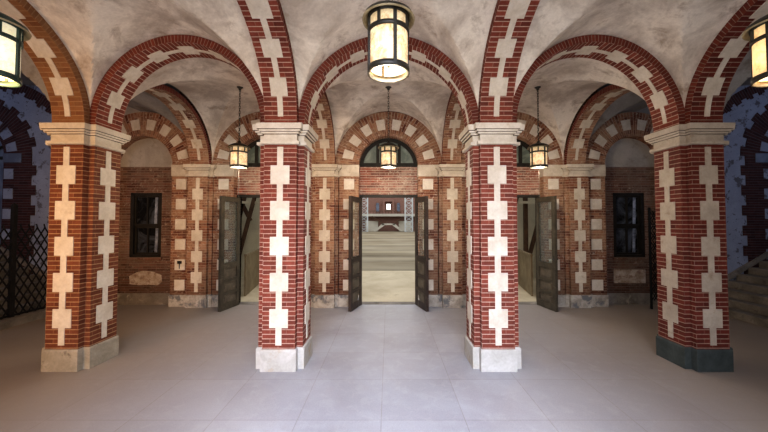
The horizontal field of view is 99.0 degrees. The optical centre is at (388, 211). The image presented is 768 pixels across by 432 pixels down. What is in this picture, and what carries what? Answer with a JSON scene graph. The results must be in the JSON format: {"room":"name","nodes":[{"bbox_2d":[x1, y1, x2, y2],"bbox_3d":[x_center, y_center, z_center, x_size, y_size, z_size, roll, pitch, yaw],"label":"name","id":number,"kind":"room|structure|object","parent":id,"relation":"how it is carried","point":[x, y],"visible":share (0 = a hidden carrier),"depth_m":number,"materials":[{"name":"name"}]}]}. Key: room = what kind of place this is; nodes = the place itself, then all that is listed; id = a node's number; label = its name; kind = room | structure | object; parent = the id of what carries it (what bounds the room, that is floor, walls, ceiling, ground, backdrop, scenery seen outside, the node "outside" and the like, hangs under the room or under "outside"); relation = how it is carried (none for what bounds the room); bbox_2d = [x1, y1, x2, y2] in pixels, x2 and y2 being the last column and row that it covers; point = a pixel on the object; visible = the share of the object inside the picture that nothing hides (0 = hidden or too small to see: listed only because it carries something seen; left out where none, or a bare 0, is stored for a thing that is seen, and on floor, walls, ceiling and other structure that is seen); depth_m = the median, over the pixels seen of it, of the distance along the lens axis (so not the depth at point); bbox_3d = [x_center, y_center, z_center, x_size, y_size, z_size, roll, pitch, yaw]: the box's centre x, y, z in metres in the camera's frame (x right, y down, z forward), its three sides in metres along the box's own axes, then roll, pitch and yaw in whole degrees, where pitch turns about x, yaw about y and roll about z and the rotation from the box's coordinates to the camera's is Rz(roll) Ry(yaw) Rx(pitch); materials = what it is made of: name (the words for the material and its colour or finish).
{"room":"vaulted entrance hall","nodes":[
{"label":"vaulted entrance hall","id":0,"kind":"room"},
{"bbox_2d":[0,85,51,279],"bbox_3d":[-10.771,-0.673,8.658,5.971,6.220,0.410,0,-2,0],"label":"wall","id":1,"kind":"structure","parent":0,"point":[28,109],"depth_m":8.47,"materials":[{"name":"blue paint"}]},
{"bbox_2d":[0,142,3,243],"bbox_3d":[-10.683,0.153,8.615,1.522,4.683,0.080,0,-2,0],"label":"fan window","id":2,"kind":"structure","parent":1,"relation":"in","point":[1,146],"depth_m":8.67,"materials":[{"name":"black paint"}]},
{"bbox_2d":[0,99,35,273],"bbox_3d":[-10.683,-0.299,8.428,3.190,5.458,0.042,0,-2,0],"label":"surround","id":3,"kind":"object","parent":1,"relation":"attached to","point":[18,169],"visible":0.73,"depth_m":8.44,"materials":[{"name":"brick"}]},
{"bbox_2d":[0,85,50,113],"bbox_3d":[-10.668,-2.330,8.498,6.105,2.389,0.022,0,-2,0],"label":"arch","id":4,"kind":"object","parent":1,"relation":"attached to","point":[40,99],"visible":0.38,"depth_m":8.51,"materials":[{"name":"brick"}]},
{"bbox_2d":[20,48,183,133],"bbox_3d":[-9.348,-2.471,3.189,8.583,2.041,10.618,0,-2,0],"label":"ceiling","id":5,"kind":"structure","parent":0,"point":[29,73],"depth_m":7.51,"materials":[{"name":"paint"}]},
{"bbox_2d":[27,0,262,106],"bbox_3d":[-3.180,-2.143,1.437,2.722,1.502,7.136,0,-2,0],"label":"ceiling","id":6,"kind":"structure","parent":0,"point":[96,33],"depth_m":4.49,"materials":[{"name":"paint"}]},
{"bbox_2d":[0,12,31,87],"bbox_3d":[-3.358,-2.066,2.799,0.448,1.903,0.448,0,-2,0],"label":"lantern","id":7,"kind":"object","parent":6,"relation":"hanging from","point":[13,34],"visible":1,"depth_m":2.78,"materials":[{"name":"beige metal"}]},
{"bbox_2d":[0,12,31,40],"bbox_3d":[-3.358,-1.658,2.787,0.448,0.187,0.448,0,-2,0],"label":"hood","id":8,"kind":"object","parent":7,"relation":"attached to","point":[6,21],"depth_m":2.79,"materials":[{"name":"black metal"}]},
{"bbox_2d":[130,58,314,164],"bbox_3d":[-3.180,-1.935,6.960,2.722,1.412,3.047,0,-2,0],"label":"ceiling","id":9,"kind":"structure","parent":0,"point":[211,85],"depth_m":7.04,"materials":[{"name":"paint"}]},
{"bbox_2d":[228,86,250,197],"bbox_3d":[-3.161,-1.470,6.947,0.448,2.371,0.448,0,-2,0],"label":"lantern","id":10,"kind":"object","parent":9,"relation":"hanging from","point":[238,151],"visible":1,"depth_m":6.83,"materials":[{"name":"beige glass"}]},
{"bbox_2d":[228,141,250,149],"bbox_3d":[-3.161,-1.415,6.945,0.448,0.170,0.448,0,-2,0],"label":"hood","id":11,"kind":"object","parent":10,"relation":"attached to","point":[238,145],"depth_m":6.80,"materials":[{"name":"black metal"}]},
{"bbox_2d":[0,231,767,431],"bbox_3d":[0.000,3.296,35.332,40.976,0.132,75.512,0,-2,0],"label":"floor","id":12,"kind":"structure","parent":0,"point":[370,367],"depth_m":4.57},
{"bbox_2d":[0,246,46,329],"bbox_3d":[-10.657,1.508,7.290,5.876,1.780,2.195,0,-2,0],"label":"stone staircase","id":13,"kind":"structure","parent":12,"relation":"on","point":[5,323],"depth_m":7.53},
{"bbox_2d":[0,203,47,319],"bbox_3d":[-7.917,1.037,7.378,0.094,2.408,1.996,0,-2,0],"label":"gate","id":14,"kind":"object","parent":13,"relation":"on","point":[11,311],"visible":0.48,"depth_m":6.97,"materials":[{"name":"black metal"}]},
{"bbox_2d":[39,123,130,371],"bbox_3d":[-4.759,-0.191,5.165,0.843,5.049,0.843,0,-2,0],"label":"brick pier","id":15,"kind":"object","parent":12,"relation":"on","point":[84,194],"visible":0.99,"depth_m":4.85,"materials":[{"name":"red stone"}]},
{"bbox_2d":[0,0,89,123],"bbox_3d":[-4.759,-2.136,1.682,0.483,1.502,6.645,0,-2,0],"label":"brick arch","id":16,"kind":"object","parent":15,"relation":"on","point":[63,81],"visible":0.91,"depth_m":4.65,"materials":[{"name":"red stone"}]},
{"bbox_2d":[90,35,263,131],"bbox_3d":[-3.180,-1.983,5.218,2.722,1.406,0.483,0,-2,0],"label":"brick arch","id":17,"kind":"object","parent":15,"relation":"on","point":[112,96],"visible":0.84,"depth_m":5.09,"materials":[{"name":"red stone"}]},
{"bbox_2d":[144,84,210,163],"bbox_3d":[-4.815,-1.913,6.960,0.483,1.370,3.047,0,-2,0],"label":"brick arch","id":18,"kind":"object","parent":15,"relation":"on","point":[193,129],"visible":0.56,"depth_m":7.89,"materials":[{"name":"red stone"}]},
{"bbox_2d":[182,164,216,307],"bbox_3d":[-4.844,0.624,8.431,0.843,3.615,0.451,0,-2,0],"label":"brick pilaster","id":19,"kind":"object","parent":12,"relation":"on","point":[200,177],"visible":0.98,"depth_m":8.30,"materials":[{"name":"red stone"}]},
{"bbox_2d":[241,198,259,277],"bbox_3d":[-6.402,-0.511,12.826,5.342,6.149,0.146,0,-2,0],"label":"wall","id":20,"kind":"structure","parent":12,"relation":"on","point":[251,243],"depth_m":12.71,"materials":[{"name":"beige paint"}]},
{"bbox_2d":[241,198,259,254],"bbox_3d":[-4.537,0.120,12.170,3.512,4.843,0.322,0,-2,0],"label":"timber bracing","id":21,"kind":"object","parent":12,"relation":"on","point":[253,201],"visible":0.13,"depth_m":12.02,"materials":[{"name":"brown wood"}]},
{"bbox_2d":[244,249,258,295],"bbox_3d":[-4.363,1.890,10.661,0.077,1.215,2.319,0,-2,-10],"label":"low boarding","id":22,"kind":"object","parent":12,"relation":"on","point":[251,259],"visible":0.84,"depth_m":10.23,"materials":[{"name":"beige wood"}]},
{"bbox_2d":[252,123,317,371],"bbox_3d":[-1.601,-0.191,5.165,0.843,5.049,0.843,0,-2,0],"label":"brick pier","id":23,"kind":"object","parent":12,"relation":"on","point":[286,150],"visible":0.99,"depth_m":4.83,"materials":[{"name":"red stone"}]},
{"bbox_2d":[237,0,298,122],"bbox_3d":[-1.601,-2.136,1.682,0.483,1.502,6.645,0,-2,0],"label":"brick arch","id":24,"kind":"object","parent":23,"relation":"on","point":[265,21],"visible":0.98,"depth_m":4.59,"materials":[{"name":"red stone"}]},
{"bbox_2d":[312,92,335,163],"bbox_3d":[-1.607,-1.913,6.960,0.483,1.370,3.047,0,-2,0],"label":"brick arch","id":25,"kind":"object","parent":23,"relation":"on","point":[322,125],"visible":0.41,"depth_m":8.11,"materials":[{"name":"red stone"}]},
{"bbox_2d":[299,37,477,126],"bbox_3d":[0.000,-1.983,5.218,2.766,1.406,0.483,0,-2,0],"label":"brick arch","id":26,"kind":"object","parent":23,"relation":"on","point":[354,53],"visible":0.79,"depth_m":5.05,"materials":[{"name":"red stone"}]},
{"bbox_2d":[311,164,341,307],"bbox_3d":[-1.619,0.624,8.431,0.843,3.615,0.451,0,-2,0],"label":"brick pilaster","id":27,"kind":"object","parent":12,"relation":"on","point":[325,210],"visible":0.91,"depth_m":8.31,"materials":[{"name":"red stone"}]},
{"bbox_2d":[362,198,367,231],"bbox_3d":[-4.976,-0.220,66.328,1.727,8.824,0.351,0,-2,0],"label":"lattice column","id":28,"kind":"structure","parent":12,"relation":"on","point":[363,198],"depth_m":66.19,"materials":[{"name":"white metal"}]},
{"bbox_2d":[366,216,410,230],"bbox_3d":[0.000,2.632,69.684,9.658,3.235,2.195,0,-2,0],"label":"stair","id":29,"kind":"structure","parent":12,"relation":"on","point":[372,225],"depth_m":69.44,"materials":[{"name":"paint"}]},
{"bbox_2d":[404,198,412,231],"bbox_3d":[4.098,-0.220,66.328,1.727,8.824,0.351,0,-2,0],"label":"lattice column","id":30,"kind":"structure","parent":12,"relation":"on","point":[405,199],"depth_m":66.21,"materials":[{"name":"white metal"}]},
{"bbox_2d":[435,164,465,307],"bbox_3d":[1.619,0.624,8.431,0.843,3.615,0.451,0,-2,0],"label":"brick pilaster","id":31,"kind":"object","parent":12,"relation":"on","point":[451,210],"visible":0.93,"depth_m":8.31,"materials":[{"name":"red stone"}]},
{"bbox_2d":[459,123,524,371],"bbox_3d":[1.601,-0.191,5.165,0.843,5.049,0.843,0,-2,0],"label":"brick pier","id":32,"kind":"object","parent":12,"relation":"on","point":[490,150],"visible":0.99,"depth_m":4.83,"materials":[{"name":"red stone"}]},
{"bbox_2d":[441,92,464,163],"bbox_3d":[1.607,-1.913,6.960,0.483,1.370,3.047,0,-2,0],"label":"brick arch","id":33,"kind":"object","parent":32,"relation":"on","point":[454,125],"visible":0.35,"depth_m":8.11,"materials":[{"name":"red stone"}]},
{"bbox_2d":[478,0,539,122],"bbox_3d":[1.601,-2.136,1.682,0.483,1.502,6.645,0,-2,0],"label":"brick arch","id":34,"kind":"object","parent":32,"relation":"on","point":[511,21],"visible":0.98,"depth_m":4.59,"materials":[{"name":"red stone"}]},
{"bbox_2d":[513,35,684,132],"bbox_3d":[3.162,-1.983,5.218,2.687,1.406,0.483,0,-2,0],"label":"brick arch","id":35,"kind":"object","parent":32,"relation":"on","point":[664,101],"visible":0.85,"depth_m":5.09,"materials":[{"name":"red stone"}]},
{"bbox_2d":[518,249,532,295],"bbox_3d":[4.363,1.890,10.661,0.077,1.215,2.319,0,-2,10],"label":"low boarding","id":36,"kind":"object","parent":12,"relation":"on","point":[525,259],"visible":0.81,"depth_m":10.23,"materials":[{"name":"beige wood"}]},
{"bbox_2d":[517,198,535,277],"bbox_3d":[6.402,-0.511,12.826,5.342,6.149,0.146,0,-2,0],"label":"wall","id":37,"kind":"structure","parent":12,"relation":"on","point":[531,207],"depth_m":12.72,"materials":[{"name":"beige paint"}]},
{"bbox_2d":[517,198,535,253],"bbox_3d":[5.122,0.120,12.170,3.512,4.843,0.322,0,-2,0],"label":"timber bracing","id":38,"kind":"object","parent":12,"relation":"on","point":[525,202],"visible":0.07,"depth_m":12.18,"materials":[{"name":"brown wood"}]},
{"bbox_2d":[560,164,594,307],"bbox_3d":[4.844,0.624,8.431,0.843,3.615,0.451,0,-2,0],"label":"brick pilaster","id":39,"kind":"object","parent":12,"relation":"on","point":[576,177],"visible":0.96,"depth_m":8.30,"materials":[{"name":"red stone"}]},
{"bbox_2d":[648,208,657,308],"bbox_3d":[6.644,1.165,8.177,0.263,2.517,0.056,0,-2,0],"label":"gate","id":40,"kind":"object","parent":12,"relation":"on","point":[649,209],"visible":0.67,"depth_m":8.17,"materials":[{"name":"black metal"}]},
{"bbox_2d":[644,123,735,371],"bbox_3d":[4.724,-0.191,5.165,0.843,5.049,0.843,0,-2,0],"label":"brick pier","id":41,"kind":"object","parent":12,"relation":"on","point":[692,272],"visible":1,"depth_m":4.85,"materials":[{"name":"brick"}]},
{"bbox_2d":[564,84,630,164],"bbox_3d":[4.778,-1.913,6.960,0.483,1.370,3.047,0,-2,0],"label":"brick arch","id":42,"kind":"object","parent":41,"relation":"on","point":[581,130],"visible":0.59,"depth_m":7.89,"materials":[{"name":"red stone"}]},
{"bbox_2d":[685,0,767,123],"bbox_3d":[4.724,-2.136,1.682,0.483,1.502,6.645,0,-2,0],"label":"brick arch","id":43,"kind":"object","parent":41,"relation":"on","point":[711,80],"visible":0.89,"depth_m":4.67,"materials":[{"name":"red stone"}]},
{"bbox_2d":[728,251,767,327],"bbox_3d":[10.657,1.508,7.290,5.876,1.780,2.195,0,-2,0],"label":"stone staircase","id":44,"kind":"structure","parent":12,"relation":"on","point":[747,294],"depth_m":7.70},
{"bbox_2d":[118,83,656,302],"bbox_3d":[0.000,-0.669,8.775,15.951,6.220,0.176,0,-2,0],"label":"wall","id":45,"kind":"structure","parent":0,"point":[146,164],"depth_m":8.69,"materials":[{"name":"brick"}]},
{"bbox_2d":[117,293,169,304],"bbox_3d":[-6.351,2.290,8.588,1.537,0.293,0.051,0,-2,0],"label":"baseboard","id":46,"kind":"structure","parent":45,"relation":"attached to","point":[122,298],"depth_m":8.56,"materials":[{"name":"beige stone"}]},
{"bbox_2d":[126,193,161,259],"bbox_3d":[-6.410,0.390,8.700,0.907,1.756,0.176,0,-2,0],"label":"sash window","id":47,"kind":"structure","parent":45,"relation":"in","point":[146,208],"depth_m":8.74,"materials":[{"name":"black glass"}]},
{"bbox_2d":[129,271,161,284],"bbox_3d":[-6.373,1.749,8.613,0.863,0.380,0.019,0,-2,0],"label":"plaster patch","id":48,"kind":"object","parent":45,"relation":"attached to","point":[142,277],"visible":1,"depth_m":8.60,"materials":[{"name":"beige paint"}]},
{"bbox_2d":[121,112,189,306],"bbox_3d":[-6.351,-0.070,8.558,2.839,5.008,0.310,0,-2,0],"label":"blind arch","id":49,"kind":"object","parent":45,"relation":"attached to","point":[139,125],"visible":0.42,"depth_m":8.45,"materials":[{"name":"brick"}]},
{"bbox_2d":[237,195,259,300],"bbox_3d":[-3.231,1.002,8.711,1.537,2.876,0.205,0,-2,0],"label":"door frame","id":50,"kind":"structure","parent":45,"relation":"in","point":[241,196],"depth_m":8.77,"materials":[{"name":"black paint"}]},
{"bbox_2d":[218,196,240,311],"bbox_3d":[-3.987,1.026,8.241,0.176,2.780,0.717,0,-2,11],"label":"door leaf","id":51,"kind":"structure","parent":50,"relation":"attached to","point":[229,207],"depth_m":8.19,"materials":[{"name":"green paint"}]},
{"bbox_2d":[239,302,258,303],"bbox_3d":[-3.231,2.434,8.705,1.449,0.012,0.249,0,-2,0],"label":"trim","id":52,"kind":"structure","parent":45,"relation":"attached to","point":[240,302],"depth_m":8.63,"materials":[{"name":"grey stone"}]},
{"bbox_2d":[248,139,260,166],"bbox_3d":[-3.231,-1.559,8.754,1.537,0.768,0.095,0,-2,0],"label":"lunette window","id":53,"kind":"structure","parent":45,"relation":"in","point":[254,152],"depth_m":8.73,"materials":[{"name":"grey glass"}]},
{"bbox_2d":[210,112,315,306],"bbox_3d":[-3.231,-0.070,8.558,2.839,5.008,0.310,0,-2,0],"label":"blind arch","id":54,"kind":"object","parent":45,"relation":"attached to","point":[226,178],"visible":0.34,"depth_m":8.46,"materials":[{"name":"brick"}]},
{"bbox_2d":[336,112,440,306],"bbox_3d":[0.000,-0.070,8.558,2.839,5.008,0.310,0,-2,0],"label":"blind arch","id":55,"kind":"object","parent":45,"relation":"attached to","point":[372,128],"visible":0.71,"depth_m":8.46,"materials":[{"name":"brick"}]},
{"bbox_2d":[360,138,416,166],"bbox_3d":[0.000,-1.559,8.754,1.537,0.768,0.095,0,-2,0],"label":"lunette window","id":56,"kind":"structure","parent":45,"relation":"in","point":[370,157],"depth_m":8.72,"materials":[{"name":"grey glass"}]},
{"bbox_2d":[359,195,417,197],"bbox_3d":[0.000,1.002,8.711,1.537,2.876,0.205,0,-2,0],"label":"door","id":57,"kind":"structure","parent":45,"relation":"in","point":[360,196],"depth_m":8.65,"materials":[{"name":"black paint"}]},
{"bbox_2d":[347,196,361,311],"bbox_3d":[-0.829,1.027,8.250,0.176,2.780,0.717,-1,-2,17],"label":"door leaf","id":58,"kind":"structure","parent":57,"relation":"attached to","point":[354,278],"depth_m":8.18,"materials":[{"name":"brown paint"}]},
{"bbox_2d":[415,196,429,311],"bbox_3d":[0.829,1.027,8.250,0.176,2.780,0.717,1,-2,-17],"label":"door leaf","id":59,"kind":"structure","parent":57,"relation":"attached to","point":[421,278],"depth_m":8.18,"materials":[{"name":"brown paint"}]},
{"bbox_2d":[362,302,414,303],"bbox_3d":[0.000,2.434,8.705,1.449,0.012,0.249,0,-2,0],"label":"trim","id":60,"kind":"structure","parent":45,"relation":"attached to","point":[362,302],"depth_m":8.68,"materials":[{"name":"grey stone"}]},
{"bbox_2d":[461,112,565,306],"bbox_3d":[3.231,-0.070,8.558,2.839,5.008,0.310,0,-2,0],"label":"blind arch","id":61,"kind":"object","parent":45,"relation":"attached to","point":[550,178],"visible":0.22,"depth_m":8.45,"materials":[{"name":"brick"}]},
{"bbox_2d":[516,139,529,166],"bbox_3d":[3.231,-1.559,8.754,1.537,0.768,0.095,0,-2,0],"label":"lunette window","id":62,"kind":"structure","parent":45,"relation":"in","point":[523,156],"depth_m":8.74,"materials":[{"name":"grey glass"}]},
{"bbox_2d":[518,302,536,303],"bbox_3d":[3.231,2.434,8.705,1.449,0.012,0.249,0,-2,0],"label":"trim","id":63,"kind":"structure","parent":45,"relation":"attached to","point":[518,302],"depth_m":8.68,"materials":[{"name":"grey stone"}]},
{"bbox_2d":[517,195,539,299],"bbox_3d":[3.231,1.002,8.711,1.537,2.876,0.205,0,-2,0],"label":"door","id":64,"kind":"structure","parent":45,"relation":"in","point":[518,196],"depth_m":8.65,"materials":[{"name":"black paint"}]},
{"bbox_2d":[535,196,557,311],"bbox_3d":[3.966,1.026,8.241,0.176,2.780,0.717,0,-2,-11],"label":"door leaf","id":65,"kind":"structure","parent":64,"relation":"attached to","point":[546,207],"depth_m":8.20,"materials":[{"name":"green paint"}]},
{"bbox_2d":[586,112,653,306],"bbox_3d":[6.351,-0.070,8.558,2.839,5.008,0.310,0,-2,0],"label":"blind arch","id":66,"kind":"object","parent":45,"relation":"attached to","point":[633,125],"visible":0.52,"depth_m":8.45,"materials":[{"name":"brick"}]},
{"bbox_2d":[613,269,645,282],"bbox_3d":[6.329,1.705,8.614,0.834,0.351,0.019,0,-2,0],"label":"plaster patch","id":67,"kind":"object","parent":45,"relation":"attached to","point":[620,275],"visible":1,"depth_m":8.61,"materials":[{"name":"beige paint"}]},
{"bbox_2d":[613,193,647,259],"bbox_3d":[6.351,0.390,8.700,0.907,1.756,0.176,0,-2,0],"label":"sash window","id":68,"kind":"structure","parent":45,"relation":"in","point":[628,208],"depth_m":8.74,"materials":[{"name":"black glass"}]},
{"bbox_2d":[607,293,657,304],"bbox_3d":[6.351,2.290,8.588,1.537,0.293,0.051,0,-2,0],"label":"baseboard","id":69,"kind":"structure","parent":45,"relation":"attached to","point":[614,298],"depth_m":8.56,"materials":[{"name":"grey stone"}]},
{"bbox_2d":[280,0,496,104],"bbox_3d":[0.000,-2.143,1.437,2.766,1.502,7.136,0,-2,0],"label":"ceiling","id":70,"kind":"structure","parent":0,"point":[317,29],"depth_m":4.47,"materials":[{"name":"paint"}]},
{"bbox_2d":[362,0,414,82],"bbox_3d":[0.000,-2.110,2.800,0.448,1.903,0.448,0,-2,0],"label":"hanging lantern","id":71,"kind":"object","parent":70,"relation":"hanging from","point":[388,23],"visible":1,"depth_m":2.65,"materials":[{"name":"beige glass"}]},
{"bbox_2d":[362,0,414,29],"bbox_3d":[0.000,-1.702,2.788,0.448,0.187,0.448,0,-2,0],"label":"hood","id":72,"kind":"object","parent":71,"relation":"attached to","point":[385,6],"depth_m":2.64,"materials":[{"name":"black metal"}]},
{"bbox_2d":[325,61,451,156],"bbox_3d":[0.000,-1.935,6.960,2.766,1.412,3.047,0,-2,0],"label":"ceiling","id":73,"kind":"structure","parent":0,"point":[352,96],"depth_m":7.48,"materials":[{"name":"paint"}]},
{"bbox_2d":[378,86,398,168],"bbox_3d":[0.000,-1.788,6.956,0.448,1.734,0.448,0,-2,0],"label":"hanging lantern","id":74,"kind":"object","parent":73,"relation":"hanging from","point":[388,151],"visible":1,"depth_m":6.81,"materials":[{"name":"beige glass"}]},
{"bbox_2d":[378,141,398,149],"bbox_3d":[0.000,-1.415,6.945,0.448,0.170,0.448,0,-2,0],"label":"hood","id":75,"kind":"object","parent":74,"relation":"attached to","point":[388,145],"depth_m":6.79,"materials":[{"name":"black metal"}]},
{"bbox_2d":[362,198,414,230],"bbox_3d":[0.000,-2.248,72.757,40.976,13.171,0.439,0,-2,0],"label":"wall","id":76,"kind":"structure","parent":0,"point":[371,201],"depth_m":72.47,"materials":[{"name":"brick"}]},
{"bbox_2d":[375,202,379,211],"bbox_3d":[-2.415,-0.889,72.395,1.054,2.297,0.146,0,-2,0],"label":"arched window","id":77,"kind":"structure","parent":76,"relation":"in","point":[377,204],"depth_m":72.40,"materials":[{"name":"blue glass"}]},
{"bbox_2d":[362,211,414,215],"bbox_3d":[0.000,0.513,71.563,40.683,1.200,1.727,0,-2,0],"label":"balcony","id":78,"kind":"object","parent":76,"relation":"attached to","point":[376,214],"visible":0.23,"depth_m":70.69,"materials":[{"name":"paint"}]},
{"bbox_2d":[382,198,394,213],"bbox_3d":[0.000,-1.514,72.062,2.780,4.171,0.849,0,-2,0],"label":"portal","id":79,"kind":"object","parent":76,"relation":"attached to","point":[385,199],"visible":0.85,"depth_m":71.64,"materials":[{"name":"stone"}]},
{"bbox_2d":[386,204,390,209],"bbox_3d":[0.000,-0.984,72.398,1.054,1.463,0.146,0,-2,0],"label":"window","id":80,"kind":"structure","parent":76,"relation":"in","point":[388,206],"depth_m":72.38,"materials":[{"name":"white glass"}]},
{"bbox_2d":[396,202,400,211],"bbox_3d":[2.195,-0.889,72.395,1.054,2.297,0.146,0,-2,0],"label":"arched window","id":81,"kind":"structure","parent":76,"relation":"in","point":[398,204],"depth_m":72.40,"materials":[{"name":"blue glass"}]},
{"bbox_2d":[462,58,644,157],"bbox_3d":[3.162,-1.935,6.960,2.687,1.412,3.047,0,-2,0],"label":"ceiling","id":82,"kind":"structure","parent":0,"point":[566,84],"depth_m":6.94,"materials":[{"name":"paint"}]},
{"bbox_2d":[527,86,549,197],"bbox_3d":[3.176,-1.470,6.947,0.448,2.371,0.448,0,-2,0],"label":"lantern","id":83,"kind":"object","parent":82,"relation":"hanging from","point":[538,151],"visible":1,"depth_m":6.82,"materials":[{"name":"beige glass"}]},
{"bbox_2d":[527,141,549,149],"bbox_3d":[3.176,-1.415,6.945,0.448,0.170,0.448,0,-2,0],"label":"hood","id":84,"kind":"object","parent":83,"relation":"attached to","point":[538,145],"depth_m":6.80,"materials":[{"name":"black metal"}]},
{"bbox_2d":[514,0,746,107],"bbox_3d":[3.162,-2.143,1.437,2.687,1.502,7.136,0,-2,0],"label":"ceiling","id":85,"kind":"structure","parent":0,"point":[678,33],"depth_m":4.49,"materials":[{"name":"paint"}]},
{"bbox_2d":[741,14,767,87],"bbox_3d":[3.322,-2.066,2.799,0.448,1.903,0.448,0,-2,0],"label":"lantern","id":86,"kind":"object","parent":85,"relation":"hanging from","point":[756,33],"visible":1,"depth_m":2.80,"materials":[{"name":"beige glass"}]},
{"bbox_2d":[741,14,767,40],"bbox_3d":[3.322,-1.658,2.787,0.448,0.187,0.448,0,-2,0],"label":"hood","id":87,"kind":"object","parent":86,"relation":"attached to","point":[761,23],"depth_m":2.81,"materials":[{"name":"black metal"}]},
{"bbox_2d":[590,50,751,136],"bbox_3d":[9.348,-2.471,3.189,8.583,2.041,10.618,0,-2,0],"label":"ceiling","id":88,"kind":"structure","parent":0,"point":[630,101],"depth_m":7.48,"materials":[{"name":"paint"}]},
{"bbox_2d":[723,85,767,279],"bbox_3d":[10.771,-0.673,8.658,5.971,6.220,0.410,0,-2,0],"label":"wall","id":89,"kind":"structure","parent":0,"point":[742,114],"depth_m":8.46,"materials":[{"name":"blue paint"}]},
{"bbox_2d":[723,86,767,113],"bbox_3d":[10.668,-2.328,8.498,6.105,2.393,0.022,0,-2,0],"label":"arch","id":90,"kind":"object","parent":89,"relation":"attached to","point":[748,92],"visible":0.27,"depth_m":8.51,"materials":[{"name":"brick"}]},
{"bbox_2d":[740,104,767,273],"bbox_3d":[10.683,-0.299,8.428,3.190,5.458,0.042,0,-2,0],"label":"surround","id":91,"kind":"object","parent":89,"relation":"attached to","point":[755,151],"visible":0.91,"depth_m":8.43,"materials":[{"name":"brick"}]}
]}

